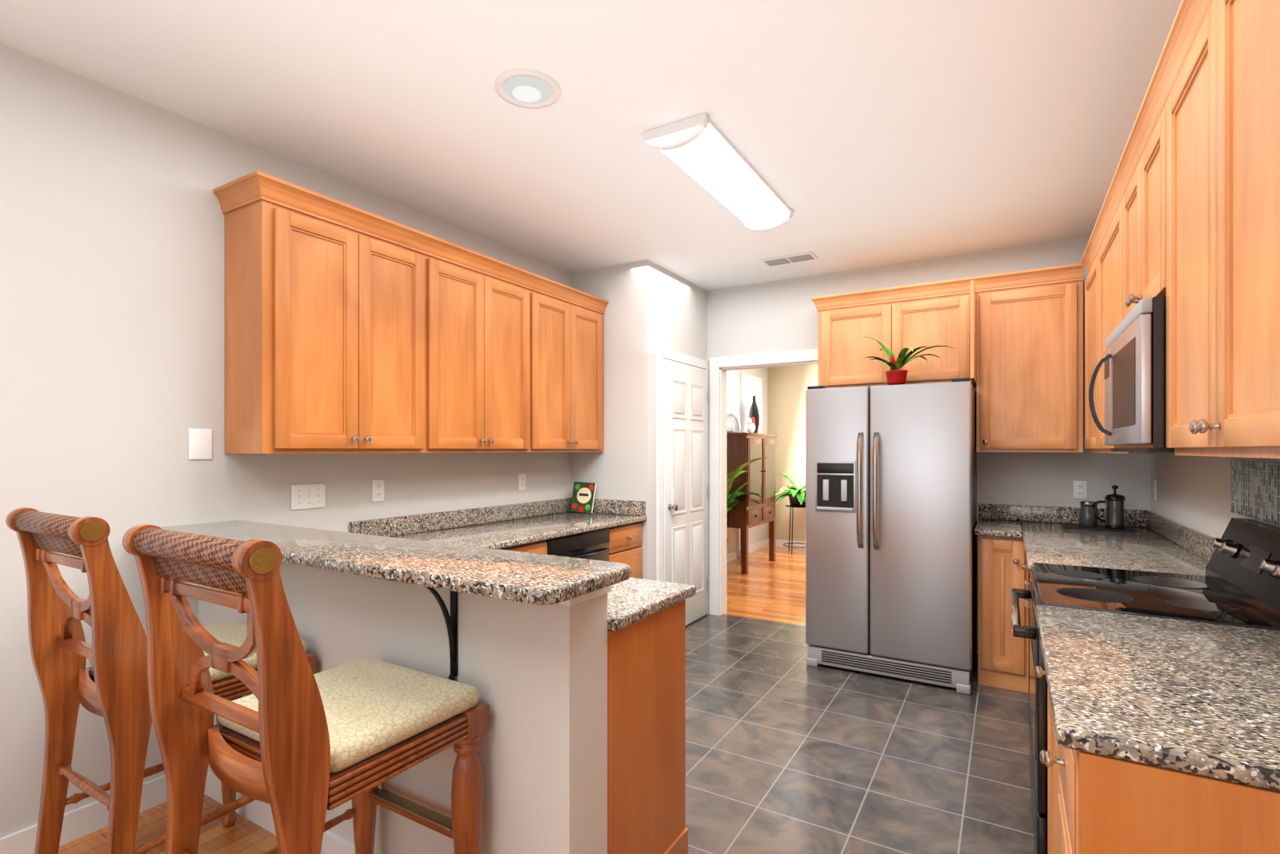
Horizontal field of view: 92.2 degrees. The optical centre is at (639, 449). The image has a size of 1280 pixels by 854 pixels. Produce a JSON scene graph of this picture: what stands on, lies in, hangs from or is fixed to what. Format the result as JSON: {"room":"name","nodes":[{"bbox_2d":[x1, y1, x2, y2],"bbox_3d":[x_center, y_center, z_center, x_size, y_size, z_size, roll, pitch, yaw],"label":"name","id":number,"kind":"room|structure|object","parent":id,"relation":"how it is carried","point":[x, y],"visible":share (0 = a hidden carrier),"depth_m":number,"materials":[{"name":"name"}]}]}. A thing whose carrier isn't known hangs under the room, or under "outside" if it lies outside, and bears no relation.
{"room":"kitchen","nodes":[
{"label":"kitchen","id":0,"kind":"room"},
{"bbox_2d":[198,562,611,853],"bbox_3d":[-0.941,0.853,2.087,1.903,1.034,0.186,0,0,31],"label":"wall","id":1,"kind":"structure","parent":0,"point":[541,670],"depth_m":1.67,"materials":[{"name":"grey paint"}]},
{"bbox_2d":[160,520,630,680],"bbox_3d":[-0.956,0.481,1.972,1.994,0.362,0.365,0,0,31],"label":"bar","id":2,"kind":"object","parent":1,"relation":"on","point":[535,578],"visible":0.87,"depth_m":1.66,"materials":[{"name":"stone"}]},
{"bbox_2d":[58,545,1035,853],"bbox_3d":[0.522,1.395,2.775,4.190,0.050,11.940,0,0,31],"label":"floor","id":3,"kind":"structure","parent":0,"point":[785,754],"depth_m":2.74,"materials":[{"name":"tile"}]},
{"bbox_2d":[5,507,315,853],"bbox_3d":[-1.451,0.771,1.910,0.520,1.203,0.620,0,0,31],"label":"bar stool","id":4,"kind":"object","parent":3,"relation":"on","point":[115,689],"visible":0.71,"depth_m":1.72,"materials":[{"name":"brown wood"}]},
{"bbox_2d":[122,524,489,853],"bbox_3d":[-0.777,0.771,1.508,0.520,1.203,0.620,0,0,31],"label":"bar stool","id":5,"kind":"object","parent":3,"relation":"on","point":[304,744],"visible":1,"depth_m":1.38,"materials":[{"name":"brown wood"}]},
{"bbox_2d":[349,497,695,853],"bbox_3d":[-0.289,0.865,3.161,1.919,1.010,2.328,0,0,31],"label":"base cabinet","id":6,"kind":"object","parent":3,"relation":"on","point":[646,618],"visible":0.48,"depth_m":1.99,"materials":[{"name":"brown wood"}]},
{"bbox_2d":[570,481,596,512],"bbox_3d":[-0.413,0.346,4.492,0.181,0.222,0.076,0,0,23],"label":"cookbook","id":7,"kind":"object","parent":6,"relation":"on","point":[583,494],"visible":1,"depth_m":4.48,"materials":[{"name":"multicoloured paper"}]},
{"bbox_2d":[726,456,768,548],"bbox_3d":[0.805,0.665,6.570,1.219,1.410,1.332,0,0,31],"label":"potted plant","id":8,"kind":"object","parent":3,"relation":"on","point":[730,502],"visible":0.2,"depth_m":6.47,"materials":[{"name":"green plant"}]},
{"bbox_2d":[726,432,777,574],"bbox_3d":[1.250,0.590,7.303,0.465,1.560,1.020,0,0,31],"label":"hutch","id":9,"kind":"object","parent":3,"relation":"on","point":[742,447],"visible":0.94,"depth_m":6.90,"materials":[{"name":"brown wood"}]},
{"bbox_2d":[726,396,759,432],"bbox_3d":[1.209,-0.426,7.296,0.231,0.470,0.852,0,0,31],"label":"decor","id":10,"kind":"object","parent":9,"relation":"on","point":[747,422],"depth_m":7.19,"materials":[{"name":"white ceramic"}]},
{"bbox_2d":[775,472,805,554],"bbox_3d":[2.079,0.840,8.151,0.683,1.060,0.743,0,0,31],"label":"plant stand","id":11,"kind":"object","parent":3,"relation":"on","point":[797,497],"visible":0.77,"depth_m":8.11,"materials":[{"name":"black metal"}]},
{"bbox_2d":[805,377,976,694],"bbox_3d":[1.636,0.483,3.987,0.930,1.773,0.857,0,0,31],"label":"fridge","id":12,"kind":"object","parent":3,"relation":"on","point":[891,470],"visible":1,"depth_m":3.65,"materials":[{"name":"grey metal"}]},
{"bbox_2d":[861,336,955,384],"bbox_3d":[1.650,-0.575,3.872,0.472,0.342,0.542,0,0,-25],"label":"plant","id":13,"kind":"object","parent":12,"relation":"on","point":[895,376],"visible":0.97,"depth_m":3.82,"materials":[{"name":"green plant"}]},
{"bbox_2d":[973,503,1279,853],"bbox_3d":[1.766,0.865,2.411,0.899,1.010,3.488,0,0,31],"label":"base cabinet","id":14,"kind":"object","parent":3,"relation":"on","point":[1163,734],"visible":0.77,"depth_m":1.20,"materials":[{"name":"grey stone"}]},
{"bbox_2d":[1061,484,1137,531],"bbox_3d":[2.674,0.331,3.598,0.340,0.256,0.200,0,0,31],"label":"coffee set","id":15,"kind":"object","parent":14,"relation":"on","point":[1089,516],"visible":1,"depth_m":3.55,"materials":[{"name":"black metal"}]},
{"bbox_2d":[1011,517,1279,853],"bbox_3d":[1.639,0.805,2.023,0.718,1.129,0.769,0,0,31],"label":"range","id":16,"kind":"object","parent":3,"relation":"on","point":[1240,586],"visible":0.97,"depth_m":1.92,"materials":[{"name":"black"}]},
{"bbox_2d":[0,0,1181,291],"bbox_3d":[0.522,-1.380,2.775,4.190,0.100,11.940,0,0,31],"label":"ceiling","id":17,"kind":"structure","parent":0,"point":[891,131],"depth_m":2.37,"materials":[{"name":"white paint"}]},
{"bbox_2d":[495,69,560,108],"bbox_3d":[-0.412,-1.326,2.273,0.240,0.007,0.240,0,0,31],"label":"recessed light","id":18,"kind":"object","parent":17,"relation":"attached to","point":[522,91],"visible":1,"depth_m":2.27,"materials":[{"name":"white plastic"}]},
{"bbox_2d":[0,43,1279,853],"bbox_3d":[0.522,0.020,2.775,4.190,2.700,11.940,0,0,31],"label":"wall","id":19,"kind":"structure","parent":0,"point":[112,218],"depth_m":2.47,"materials":[{"name":"white paint"}]},
{"bbox_2d":[188,428,211,459],"label":"outlet plates","id":20,"kind":"object","parent":19,"relation":"attached to","point":[200,440],"depth_m":2.51,"materials":[{"name":"white plastic"}]},
{"bbox_2d":[291,483,325,509],"label":"outlet plates","id":21,"kind":"object","parent":19,"relation":"attached to","point":[302,495],"depth_m":2.89,"materials":[{"name":"white plastic"}]},
{"bbox_2d":[372,479,383,501],"label":"outlet plates","id":22,"kind":"object","parent":19,"relation":"attached to","point":[378,485],"depth_m":3.21,"materials":[{"name":"white plastic"}]},
{"bbox_2d":[212,170,608,453],"bbox_3d":[-0.993,-0.532,3.513,0.350,1.095,2.444,0,0,31],"label":"upper cabinet","id":23,"kind":"object","parent":19,"relation":"attached to","point":[348,328],"visible":1,"depth_m":2.91,"materials":[{"name":"brown wood"}]},
{"bbox_2d":[518,472,525,490],"label":"outlet plates","id":24,"kind":"object","parent":19,"relation":"attached to","point":[522,477],"depth_m":4.17,"materials":[{"name":"white plastic"}]},
{"bbox_2d":[663,358,708,625],"bbox_3d":[0.393,0.349,4.779,0.098,2.018,0.748,0,0,31],"label":"pantry door","id":25,"kind":"structure","parent":19,"relation":"attached to","point":[686,394],"depth_m":4.78,"materials":[{"name":"white wood"}]},
{"bbox_2d":[810,263,1083,451],"bbox_3d":[1.904,-0.532,3.993,1.577,1.095,0.629,0,0,31],"label":"upper cabinet","id":26,"kind":"object","parent":19,"relation":"attached to","point":[1017,336],"visible":0.92,"depth_m":3.81,"materials":[{"name":"brown wood"}]},
{"bbox_2d":[1073,480,1087,499],"label":"outlet plates","id":27,"kind":"object","parent":19,"relation":"attached to","point":[1080,487],"depth_m":3.85,"materials":[{"name":"white plastic"}]},
{"bbox_2d":[1080,0,1279,458],"bbox_3d":[1.895,-0.532,2.125,0.384,1.095,3.175,0,0,31],"label":"upper cabinet","id":28,"kind":"object","parent":19,"relation":"attached to","point":[1189,214],"visible":0.88,"depth_m":1.42,"materials":[{"name":"brown wood"}]},
{"bbox_2d":[1088,295,1174,451],"bbox_3d":[1.775,-0.214,2.009,0.470,0.442,0.762,0,0,31],"label":"microwave","id":29,"kind":"object","parent":28,"relation":"attached to","point":[1134,361],"visible":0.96,"depth_m":1.80,"materials":[{"name":"silver metal"}]},
{"bbox_2d":[1230,460,1279,525],"bbox_3d":[1.990,0.139,1.917,0.007,0.193,0.947,0,0,31],"label":"tile backsplash","id":30,"kind":"structure","parent":19,"relation":"attached to","point":[1254,486],"depth_m":2.09,"materials":[{"name":"tile"}]},
{"bbox_2d":[642,112,793,231],"bbox_3d":[0.432,-1.285,3.004,0.294,0.088,1.160,0,0,31],"label":"ceiling light","id":31,"kind":"object","parent":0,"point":[694,144],"visible":1,"depth_m":2.80,"materials":[{"name":"white plastic"}]},
{"bbox_2d":[760,252,817,266],"bbox_3d":[1.040,-1.325,4.295,0.360,0.010,0.160,0,0,31],"label":"air vent","id":32,"kind":"object","parent":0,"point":[807,256],"visible":1,"depth_m":4.28,"materials":[{"name":"white metal"}]}
]}

